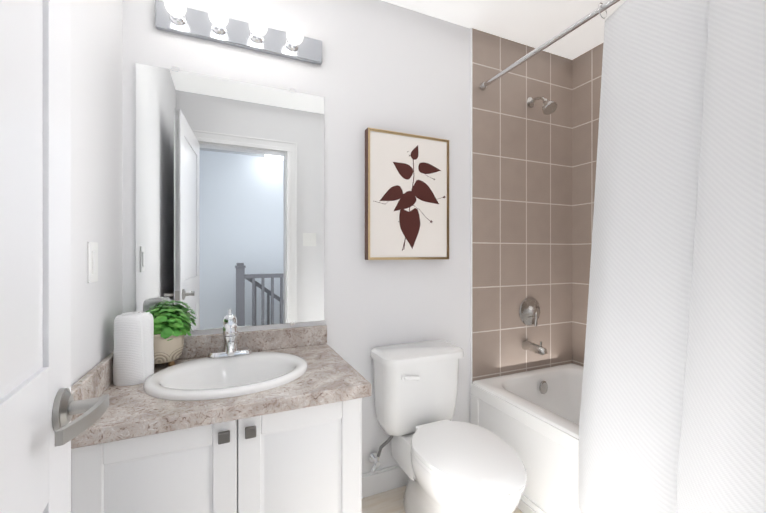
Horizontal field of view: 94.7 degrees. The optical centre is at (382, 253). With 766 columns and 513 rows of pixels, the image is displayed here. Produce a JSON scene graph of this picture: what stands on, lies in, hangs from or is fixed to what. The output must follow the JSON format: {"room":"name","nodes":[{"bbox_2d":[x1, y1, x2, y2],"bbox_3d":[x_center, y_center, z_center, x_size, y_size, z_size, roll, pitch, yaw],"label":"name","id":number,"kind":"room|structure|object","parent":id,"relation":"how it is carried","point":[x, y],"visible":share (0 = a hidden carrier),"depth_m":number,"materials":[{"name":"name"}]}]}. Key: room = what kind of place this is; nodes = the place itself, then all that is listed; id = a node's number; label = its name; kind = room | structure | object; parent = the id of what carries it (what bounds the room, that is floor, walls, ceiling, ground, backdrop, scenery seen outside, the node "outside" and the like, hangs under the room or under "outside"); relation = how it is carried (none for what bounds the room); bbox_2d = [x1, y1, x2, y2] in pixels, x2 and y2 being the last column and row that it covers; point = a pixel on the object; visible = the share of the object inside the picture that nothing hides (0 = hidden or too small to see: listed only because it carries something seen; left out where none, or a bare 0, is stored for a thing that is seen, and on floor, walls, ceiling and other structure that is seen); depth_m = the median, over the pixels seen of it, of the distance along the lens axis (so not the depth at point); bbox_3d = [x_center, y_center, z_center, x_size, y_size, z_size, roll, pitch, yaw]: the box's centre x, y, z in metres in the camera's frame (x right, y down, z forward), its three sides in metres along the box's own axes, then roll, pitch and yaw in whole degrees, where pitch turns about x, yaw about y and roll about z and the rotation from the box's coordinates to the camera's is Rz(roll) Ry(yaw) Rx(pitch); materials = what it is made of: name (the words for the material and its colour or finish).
{"room":"bathroom","nodes":[
{"label":"bathroom","id":0,"kind":"room"},
{"bbox_2d":[71,0,122,386],"bbox_3d":[-0.697,-0.041,0.546,0.120,2.440,1.654,0,0,-24],"label":"wall","id":1,"kind":"structure","parent":0,"point":[97,125],"depth_m":1.06,"materials":[{"name":"white paint"}]},
{"bbox_2d":[0,0,108,512],"bbox_3d":[-0.394,0.152,0.301,0.160,2.030,0.712,0,0,-29],"label":"door","id":2,"kind":"structure","parent":1,"relation":"in","point":[40,407],"depth_m":0.48,"materials":[{"name":"white paint"}]},
{"bbox_2d":[87,242,97,282],"bbox_3d":[-0.837,0.024,1.022,0.009,0.116,0.072,0,0,-24],"label":"light switch","id":3,"kind":"object","parent":1,"relation":"attached to","point":[92,261],"visible":0.98,"depth_m":1.01,"materials":[{"name":"white plastic"}]},
{"bbox_2d":[123,0,469,473],"bbox_3d":[0.104,-0.041,1.871,2.660,2.440,0.120,0,0,-24],"label":"wall","id":4,"kind":"structure","parent":0,"point":[384,65],"depth_m":1.71,"materials":[{"name":"white paint"}]},
{"bbox_2d":[136,63,323,330],"bbox_3d":[-0.605,-0.208,1.486,0.728,1.050,0.008,0,0,-24],"label":"mirror","id":5,"kind":"object","parent":4,"relation":"attached to","point":[229,200],"visible":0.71,"depth_m":1.47,"materials":[{"name":"clear glass"}]},
{"bbox_2d":[155,0,321,64],"bbox_3d":[-0.556,-0.920,1.439,0.648,0.102,0.133,0,0,-24],"label":"sconce","id":6,"kind":"object","parent":4,"relation":"attached to","point":[216,23],"visible":1,"depth_m":1.44,"materials":[{"name":"silver metal"}]},
{"bbox_2d":[369,435,392,472],"bbox_3d":[-0.013,0.934,1.683,0.105,0.191,0.100,0,0,-24],"label":"supply valve","id":7,"kind":"object","parent":4,"relation":"attached to","point":[374,457],"visible":0.83,"depth_m":1.67,"materials":[{"name":"silver metal"}]},
{"bbox_2d":[362,464,408,497],"bbox_3d":[0.115,1.123,1.803,0.815,0.112,0.013,0,0,-24],"label":"baseboard","id":8,"kind":"structure","parent":4,"relation":"attached to","point":[385,479],"depth_m":1.74,"materials":[{"name":"white paint"}]},
{"bbox_2d":[365,127,448,259],"bbox_3d":[0.131,-0.286,1.792,0.460,0.630,0.044,0,0,-24],"label":"framed art","id":9,"kind":"object","parent":4,"relation":"attached to","point":[406,196],"visible":1,"depth_m":1.77,"materials":[{"name":"white paper"}]},
{"bbox_2d":[472,28,571,382],"bbox_3d":[0.864,-0.271,2.134,0.802,1.980,0.001,0,0,-24],"label":"wall tile","id":10,"kind":"structure","parent":4,"relation":"attached to","point":[521,200],"depth_m":2.11,"materials":[{"name":"brown tile"}]},
{"bbox_2d":[519,297,539,325],"bbox_3d":[0.905,0.349,2.111,0.170,0.170,0.073,0,0,-24],"label":"shower valve","id":11,"kind":"object","parent":10,"relation":"attached to","point":[529,312],"visible":1,"depth_m":2.11,"materials":[{"name":"silver metal"}]},
{"bbox_2d":[522,340,547,354],"bbox_3d":[0.890,0.542,2.059,0.060,0.075,0.156,0,0,-24],"label":"tub spout","id":12,"kind":"object","parent":10,"relation":"attached to","point":[533,347],"visible":1,"depth_m":2.05,"materials":[{"name":"silver metal"}]},
{"bbox_2d":[527,96,556,114],"bbox_3d":[0.921,-0.872,2.051,0.092,0.157,0.196,0,0,-24],"label":"shower head","id":13,"kind":"object","parent":10,"relation":"attached to","point":[549,107],"visible":1,"depth_m":2.00},
{"bbox_2d":[480,0,619,89],"bbox_3d":[0.872,-0.949,1.307,0.042,0.042,1.516,0,0,-24],"label":"curtain rod","id":14,"kind":"object","parent":10,"relation":"attached to","point":[569,29],"visible":0.98,"depth_m":1.56,"materials":[{"name":"silver metal"}]},
{"bbox_2d":[578,0,765,512],"bbox_3d":[0.934,-0.019,0.974,0.212,1.907,0.808,0,0,-24],"label":"shower curtain","id":15,"kind":"object","parent":14,"relation":"hanging from","point":[673,410],"visible":1,"depth_m":1.06,"materials":[{"name":"fabric"}]},
{"bbox_2d":[362,485,522,512],"bbox_3d":[0.439,1.229,1.116,2.660,0.100,1.774,0,0,-24],"label":"floor","id":16,"kind":"structure","parent":0,"point":[390,501],"depth_m":1.68,"materials":[{"name":"tile"}]},
{"bbox_2d":[71,325,370,512],"bbox_3d":[-0.505,0.754,1.225,0.777,0.850,0.562,0,0,-24],"label":"bathroom vanity","id":17,"kind":"object","parent":16,"relation":"on","point":[294,446],"visible":0.67,"depth_m":1.00,"materials":[{"name":"white paint"}]},
{"bbox_2d":[113,311,153,385],"bbox_3d":[-0.814,0.303,1.154,0.110,0.220,0.101,0,0,-24],"label":"towel","id":18,"kind":"object","parent":17,"relation":"on","point":[133,360],"visible":0.96,"depth_m":1.11,"materials":[{"name":"white fabric"}]},
{"bbox_2d":[146,306,191,365],"bbox_3d":[-0.813,0.302,1.286,0.212,0.223,0.156,0,0,-24],"label":"potted plant","id":19,"kind":"object","parent":17,"relation":"on","point":[171,330],"visible":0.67,"depth_m":1.26,"materials":[{"name":"green plant"}]},
{"bbox_2d":[143,352,307,400],"bbox_3d":[-0.519,0.470,1.218,0.511,0.152,0.431,0,0,-24],"label":"sink","id":20,"kind":"object","parent":17,"relation":"in","point":[205,378],"visible":0.58,"depth_m":1.26,"materials":[{"name":"white ceramic"}]},
{"bbox_2d":[208,321,251,357],"bbox_3d":[-0.575,0.322,1.333,0.160,0.142,0.157,0,0,-24],"label":"faucet","id":21,"kind":"object","parent":20,"relation":"on","point":[230,336],"visible":1,"depth_m":1.35,"materials":[{"name":"silver metal"}]},
{"bbox_2d":[370,340,526,512],"bbox_3d":[0.269,0.817,1.462,0.428,0.726,0.742,0,0,-24],"label":"toilet","id":22,"kind":"object","parent":16,"relation":"on","point":[446,464],"visible":1,"depth_m":1.49,"materials":[{"name":"white ceramic"}]},
{"bbox_2d":[471,363,583,512],"bbox_3d":[1.160,0.942,1.436,0.818,0.475,1.510,0,0,-24],"label":"bathtub","id":23,"kind":"object","parent":16,"relation":"on","point":[531,418],"visible":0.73,"depth_m":1.64,"materials":[{"name":"white ceramic"}]},
{"bbox_2d":[382,0,625,59],"bbox_3d":[0.439,-1.311,1.115,2.660,0.100,1.774,0,0,-24],"label":"ceiling","id":24,"kind":"structure","parent":0,"point":[534,23],"depth_m":1.89,"materials":[{"name":"white paint"}]},
{"bbox_3d":[1.624,-0.041,1.576,0.120,2.440,1.654,0,0,-24],"label":"wall","id":25,"kind":"structure","parent":0,"visible":0},
{"bbox_2d":[572,43,602,366],"bbox_3d":[1.540,-0.271,1.599,0.001,1.980,1.526,0,0,-24],"label":"wall tile","id":26,"kind":"structure","parent":25,"relation":"attached to","point":[586,77],"depth_m":2.22,"materials":[{"name":"brown tile"}]},
{"bbox_3d":[0.775,-0.041,0.359,2.420,2.440,0.120,0,0,-24],"label":"wall","id":27,"kind":"structure","parent":0,"visible":0},
{"bbox_2d":[470,28,471,422],"bbox_3d":[0.801,-0.041,1.276,0.008,2.440,1.533,0,0,-24],"label":"trim","id":28,"kind":"structure","parent":27,"relation":"attached to","point":[470,216],"depth_m":1.97,"materials":[{"name":"white paint"}]}
]}

